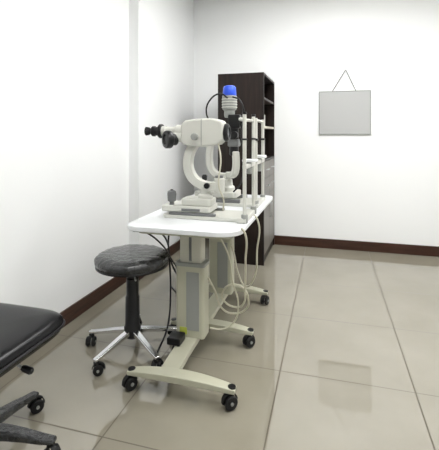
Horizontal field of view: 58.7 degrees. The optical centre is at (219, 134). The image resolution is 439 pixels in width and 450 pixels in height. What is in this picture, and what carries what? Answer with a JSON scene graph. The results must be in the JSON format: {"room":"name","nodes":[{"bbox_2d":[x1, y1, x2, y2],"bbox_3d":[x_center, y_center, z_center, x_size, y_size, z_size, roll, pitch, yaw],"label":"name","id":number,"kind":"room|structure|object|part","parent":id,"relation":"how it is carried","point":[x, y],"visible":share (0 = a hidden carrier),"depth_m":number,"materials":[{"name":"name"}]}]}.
{"room":"examination room","nodes":[
{"label":"examination room","id":0,"kind":"room"},
{"bbox_2d":[0,0,193,312],"bbox_3d":[-1.305,-0.200,1.795,0.195,3.000,6.550,0,0,16],"label":"wall","id":1,"kind":"structure","parent":0,"point":[82,82],"depth_m":2.83,"materials":[{"name":"paint"}]},
{"bbox_2d":[60,240,179,328],"bbox_3d":[-1.237,1.246,1.828,0.109,0.108,6.450,0,0,16],"label":"baseboard","id":2,"kind":"structure","parent":1,"relation":"attached to","point":[75,310],"depth_m":2.98,"materials":[{"name":"brown wood"}]},
{"bbox_2d":[0,239,438,449],"bbox_3d":[0.751,1.350,1.269,4.440,0.100,6.650,0,0,16],"label":"floor","id":3,"kind":"structure","parent":0,"point":[344,355],"depth_m":2.18,"materials":[{"name":"tile"}]},
{"bbox_2d":[0,303,64,449],"bbox_3d":[-0.956,0.775,1.552,0.634,1.050,0.672,0,0,16],"label":"office chair","id":4,"kind":"object","parent":3,"relation":"on","point":[24,330],"visible":1,"depth_m":1.57,"materials":[{"name":"black leather"}]},
{"bbox_3d":[-0.911,1.198,1.723,0.061,0.066,0.266,0,0,16],"label":"leg","id":5,"kind":"part","parent":4,"relation":"part of","materials":[{"name":"plastic"}]},
{"bbox_3d":[-0.776,0.948,1.575,0.051,0.035,0.028,0,0,4],"label":"lever knob","id":6,"kind":"part","parent":4,"relation":"part of","materials":[{"name":"black plastic"}]},
{"bbox_3d":[-0.787,1.198,1.559,0.266,0.066,0.060,0,0,0],"label":"leg","id":7,"kind":"part","parent":4,"relation":"part of","materials":[{"name":"plastic"}]},
{"bbox_2d":[0,303,62,377],"bbox_3d":[-0.959,0.816,1.558,0.490,0.088,0.530,0,0,16],"label":"seat cushion","id":8,"kind":"object","parent":4,"relation":"on","point":[24,330],"depth_m":1.57,"materials":[{"name":"black leather"}]},
{"bbox_2d":[27,395,44,407],"bbox_3d":[-0.864,1.252,1.837,0.076,0.042,0.018,0,0,-42],"label":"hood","id":9,"kind":"object","parent":4,"relation":"attached to","point":[37,402],"depth_m":1.82,"materials":[{"name":"black plastic"}]},
{"bbox_2d":[46,444,56,449],"bbox_3d":[-0.666,1.252,1.551,0.076,0.042,0.018,0,0,45],"label":"hood","id":10,"kind":"object","parent":4,"relation":"attached to","point":[53,446],"depth_m":1.54,"materials":[{"name":"black plastic"}]},
{"bbox_2d":[85,244,175,375],"bbox_3d":[-0.547,1.004,2.358,0.562,0.593,0.581,0,0,16],"label":"stool","id":11,"kind":"object","parent":3,"relation":"on","point":[131,261],"visible":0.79,"depth_m":2.29,"materials":[{"name":"leather"}]},
{"bbox_2d":[87,335,92,344],"bbox_3d":[-0.793,1.255,2.408,0.018,0.040,0.072,0,0,3],"label":"hood","id":12,"kind":"object","parent":11,"relation":"attached to","point":[89,337],"depth_m":2.38,"materials":[{"name":"black plastic"}]},
{"bbox_3d":[-0.684,1.198,2.397,0.252,0.064,0.042,0,0,16],"label":"leg","id":13,"kind":"part","parent":11,"relation":"part of","materials":[{"name":"silver metal"}]},
{"bbox_3d":[-0.612,1.198,2.215,0.040,0.064,0.252,0,0,32],"label":"leg","id":14,"kind":"part","parent":11,"relation":"part of","materials":[{"name":"silver metal"}]},
{"bbox_2d":[94,244,168,274],"bbox_3d":[-0.526,0.743,2.355,0.438,0.073,0.444,0,0,16],"label":"seat cushion","id":15,"kind":"object","parent":11,"relation":"on","point":[130,259],"depth_m":2.24,"materials":[{"name":"leather"}]},
{"bbox_3d":[-0.419,1.198,2.229,0.040,0.064,0.252,0,0,-40],"label":"leg","id":16,"kind":"part","parent":11,"relation":"part of","materials":[{"name":"silver metal"}]},
{"bbox_3d":[-0.373,1.198,2.417,0.252,0.064,0.040,0,0,-22],"label":"leg","id":17,"kind":"part","parent":11,"relation":"part of","materials":[{"name":"silver metal"}]},
{"bbox_2d":[122,194,272,410],"bbox_3d":[-0.141,0.904,2.679,0.887,0.804,1.559,0,0,16],"label":"table","id":18,"kind":"object","parent":3,"relation":"on","point":[197,276],"visible":0.98,"depth_m":2.28,"materials":[{"name":"white laminate"}]},
{"bbox_2d":[122,375,137,386],"bbox_3d":[-0.460,1.248,1.999,0.082,0.045,0.018,0,0,-42],"label":"hood","id":19,"kind":"object","parent":18,"relation":"attached to","point":[128,380],"depth_m":1.98,"materials":[{"name":"black plastic"}]},
{"bbox_3d":[-0.156,0.970,2.271,0.080,0.340,0.004,0,0,16],"label":"column panel","id":20,"kind":"part","parent":18,"relation":"part of","materials":[{"name":"grey plastic"}]},
{"bbox_2d":[144,112,257,223],"bbox_3d":[-0.126,0.190,2.497,0.745,0.649,0.320,0,0,16],"label":"lamp","id":21,"kind":"object","parent":18,"relation":"on","point":[203,132],"visible":1,"depth_m":2.42,"materials":[{"name":"white plastic"}]},
{"bbox_2d":[144,127,150,135],"bbox_3d":[-0.463,-0.025,2.582,0.052,0.058,0.058,0,0,16],"label":"cup","id":22,"kind":"object","parent":21,"relation":"on","point":[147,131],"depth_m":2.56,"materials":[{"name":"black rubber"}]},
{"bbox_3d":[-0.308,0.028,2.456,0.078,0.112,0.112,0,0,-32],"label":"drum knob","id":23,"kind":"part","parent":21,"relation":"part of","materials":[{"name":"black plastic"}]},
{"bbox_3d":[-0.168,0.486,2.395,0.300,0.016,0.030,0,0,16],"label":"rail","id":24,"kind":"part","parent":21,"relation":"part of","materials":[{"name":"grey plastic"}]},
{"bbox_3d":[-0.153,0.010,2.410,0.044,0.044,0.034,0,0,16],"label":"knob","id":25,"kind":"part","parent":21,"relation":"part of","materials":[{"name":"grey plastic"}]},
{"bbox_3d":[-0.110,0.193,2.482,0.244,0.318,0.064,0,0,16],"label":"carrying arm","id":26,"kind":"part","parent":21,"relation":"part of","materials":[{"name":"white plastic"}]},
{"bbox_3d":[-0.082,0.504,2.480,0.500,0.020,0.250,0,0,16],"label":"plate","id":27,"kind":"part","parent":21,"relation":"part of","materials":[{"name":"white plastic"}]},
{"bbox_3d":[-0.088,0.362,2.476,0.096,0.080,0.096,0,0,16],"label":"post","id":28,"kind":"part","parent":21,"relation":"part of","materials":[{"name":"white plastic"}]},
{"bbox_3d":[-0.078,0.315,2.421,0.036,0.036,0.030,0,0,16],"label":"lock knob","id":29,"kind":"part","parent":21,"relation":"part of","materials":[{"name":"black plastic"}]},
{"bbox_3d":[0.146,0.197,2.275,0.023,0.634,0.023,0,0,16],"label":"chinrest post","id":30,"kind":"part","parent":21,"relation":"part of","materials":[{"name":"white metal"}]},
{"bbox_3d":[0.184,0.202,2.410,0.028,0.076,0.028,0,0,16],"label":"chin stem","id":31,"kind":"part","parent":21,"relation":"part of","materials":[{"name":"grey plastic"}]},
{"bbox_2d":[242,159,257,161],"bbox_3d":[0.189,0.158,2.409,0.090,0.015,0.100,0,0,16],"label":"chin rest","id":32,"kind":"object","parent":21,"relation":"on","point":[248,160],"depth_m":2.36,"materials":[{"name":"white plastic"}]},
{"bbox_3d":[0.222,0.197,2.545,0.023,0.634,0.023,0,0,16],"label":"chinrest post","id":33,"kind":"part","parent":21,"relation":"part of","materials":[{"name":"white metal"}]},
{"bbox_3d":[0.022,0.970,2.907,0.080,0.340,0.004,0,0,16],"label":"column panel","id":34,"kind":"part","parent":18,"relation":"part of","materials":[{"name":"grey plastic"}]},
{"bbox_2d":[221,393,237,404],"bbox_3d":[0.048,1.248,1.858,0.082,0.045,0.018,0,0,-27],"label":"hood","id":35,"kind":"object","parent":18,"relation":"attached to","point":[227,398],"depth_m":1.84,"materials":[{"name":"black plastic"}]},
{"bbox_2d":[195,85,266,207],"bbox_3d":[0.081,0.072,2.969,0.550,0.883,0.340,0,0,16],"label":"microscope","id":36,"kind":"object","parent":18,"relation":"on","point":[232,196],"visible":0.66,"depth_m":2.86,"materials":[{"name":"white plastic"}]},
{"bbox_3d":[-0.022,0.166,2.998,0.166,0.349,0.055,0,0,16],"label":"microscope arm","id":37,"kind":"part","parent":36,"relation":"part of","materials":[{"name":"white plastic"}]},
{"bbox_3d":[-0.020,0.481,2.867,0.350,0.025,0.030,0,0,16],"label":"rail","id":38,"kind":"part","parent":36,"relation":"part of","materials":[{"name":"grey plastic"}]},
{"bbox_3d":[0.057,0.381,2.975,0.120,0.090,0.120,0,0,16],"label":"pivot post","id":39,"kind":"part","parent":36,"relation":"part of","materials":[{"name":"white plastic"}]},
{"bbox_3d":[0.095,0.222,2.902,0.059,0.205,0.160,0,0,-27],"label":"lamp arm","id":40,"kind":"part","parent":36,"relation":"part of","materials":[{"name":"white plastic"}]},
{"bbox_3d":[0.109,0.000,2.826,0.052,0.052,0.040,0,0,16],"label":"slit width knob","id":41,"kind":"part","parent":36,"relation":"part of","materials":[{"name":"black plastic"}]},
{"bbox_3d":[0.048,0.504,2.978,0.480,0.020,0.300,0,0,16],"label":"plate","id":42,"kind":"part","parent":36,"relation":"part of","materials":[{"name":"white plastic"}]},
{"bbox_3d":[0.257,0.197,2.763,0.024,0.634,0.024,0,0,16],"label":"chinrest post","id":43,"kind":"part","parent":36,"relation":"part of","materials":[{"name":"white metal"}]},
{"bbox_3d":[0.298,0.219,2.908,0.032,0.102,0.032,0,0,16],"label":"chin stem","id":44,"kind":"part","parent":36,"relation":"part of","materials":[{"name":"grey plastic"}]},
{"bbox_3d":[0.339,0.197,3.052,0.024,0.634,0.024,0,0,16],"label":"chinrest post","id":45,"kind":"part","parent":36,"relation":"part of","materials":[{"name":"white metal"}]},
{"bbox_2d":[218,72,274,265],"bbox_3d":[0.330,0.338,4.314,0.500,1.925,0.785,0,0,16],"label":"bookcase","id":46,"kind":"object","parent":3,"relation":"on","point":[255,91],"visible":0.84,"depth_m":3.94,"materials":[{"name":"brown wood"}]},
{"bbox_3d":[0.487,0.527,4.079,0.020,0.166,0.364,0,0,16],"label":"drawer","id":47,"kind":"part","parent":46,"relation":"part of","materials":[{"name":"grey laminate"}]},
{"bbox_3d":[0.487,0.357,4.079,0.020,0.165,0.364,0,0,16],"label":"drawer","id":48,"kind":"part","parent":46,"relation":"part of","materials":[{"name":"grey laminate"}]},
{"bbox_3d":[0.487,0.909,4.079,0.020,0.591,0.364,0,0,16],"label":"door","id":49,"kind":"part","parent":46,"relation":"part of","materials":[{"name":"grey laminate"}]},
{"bbox_3d":[0.318,-0.614,4.318,0.475,0.022,0.741,0,0,16],"label":"panel","id":50,"kind":"part","parent":46,"relation":"part of","materials":[{"name":"brown wood"}]},
{"bbox_2d":[264,97,273,104],"bbox_3d":[0.321,-0.371,4.317,0.461,0.022,0.741,0,0,16],"label":"shelf","id":51,"kind":"object","parent":46,"relation":"attached to","point":[266,102],"depth_m":4.42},
{"bbox_3d":[0.322,0.259,4.316,0.463,0.022,0.741,0,0,16],"label":"panel","id":52,"kind":"part","parent":46,"relation":"part of","materials":[{"name":"brown wood"}]},
{"bbox_3d":[0.587,0.527,4.433,0.020,0.166,0.364,0,0,16],"label":"drawer","id":53,"kind":"part","parent":46,"relation":"part of","materials":[{"name":"grey laminate"}]},
{"bbox_3d":[0.587,0.357,4.433,0.020,0.165,0.364,0,0,16],"label":"drawer","id":54,"kind":"part","parent":46,"relation":"part of","materials":[{"name":"grey laminate"}]},
{"bbox_3d":[0.587,0.909,4.433,0.020,0.591,0.364,0,0,16],"label":"door","id":55,"kind":"part","parent":46,"relation":"part of","materials":[{"name":"grey laminate"}]},
{"bbox_2d":[194,0,438,246],"bbox_3d":[1.638,-0.200,4.422,4.440,3.000,0.100,0,0,16],"label":"wall","id":56,"kind":"structure","parent":0,"point":[382,186],"depth_m":4.44,"materials":[{"name":"paint"}]},
{"bbox_2d":[205,235,438,256],"bbox_3d":[1.675,1.246,4.352,4.131,0.108,0.014,0,0,16],"label":"baseboard","id":57,"kind":"structure","parent":56,"relation":"attached to","point":[422,250],"depth_m":4.38,"materials":[{"name":"brown wood"}]},
{"bbox_2d":[319,69,370,134],"bbox_3d":[1.415,-0.373,4.417,0.561,0.736,0.030,0,0,16],"label":"board","id":58,"kind":"object","parent":56,"relation":"attached to","point":[340,112],"visible":1,"depth_m":4.41,"materials":[{"name":"silver metal"}]},
{"bbox_3d":[1.151,-0.253,4.495,0.010,0.475,0.018,0,0,16],"label":"frame","id":59,"kind":"part","parent":58,"relation":"part of","materials":[{"name":"grey plastic"}]},
{"bbox_3d":[1.417,-0.253,4.422,0.545,0.479,0.012,0,0,16],"label":"panel","id":60,"kind":"part","parent":58,"relation":"part of","materials":[{"name":"silver metal"}]},
{"bbox_3d":[1.417,-0.010,4.421,0.561,0.010,0.018,0,0,16],"label":"frame","id":61,"kind":"part","parent":58,"relation":"part of","materials":[{"name":"grey plastic"}]},
{"bbox_3d":[1.417,-0.495,4.421,0.561,0.010,0.018,0,0,16],"label":"frame","id":62,"kind":"part","parent":58,"relation":"part of","materials":[{"name":"grey plastic"}]},
{"bbox_3d":[1.682,-0.253,4.346,0.010,0.475,0.018,0,0,16],"label":"frame","id":63,"kind":"part","parent":58,"relation":"part of","materials":[{"name":"grey plastic"}]}
]}

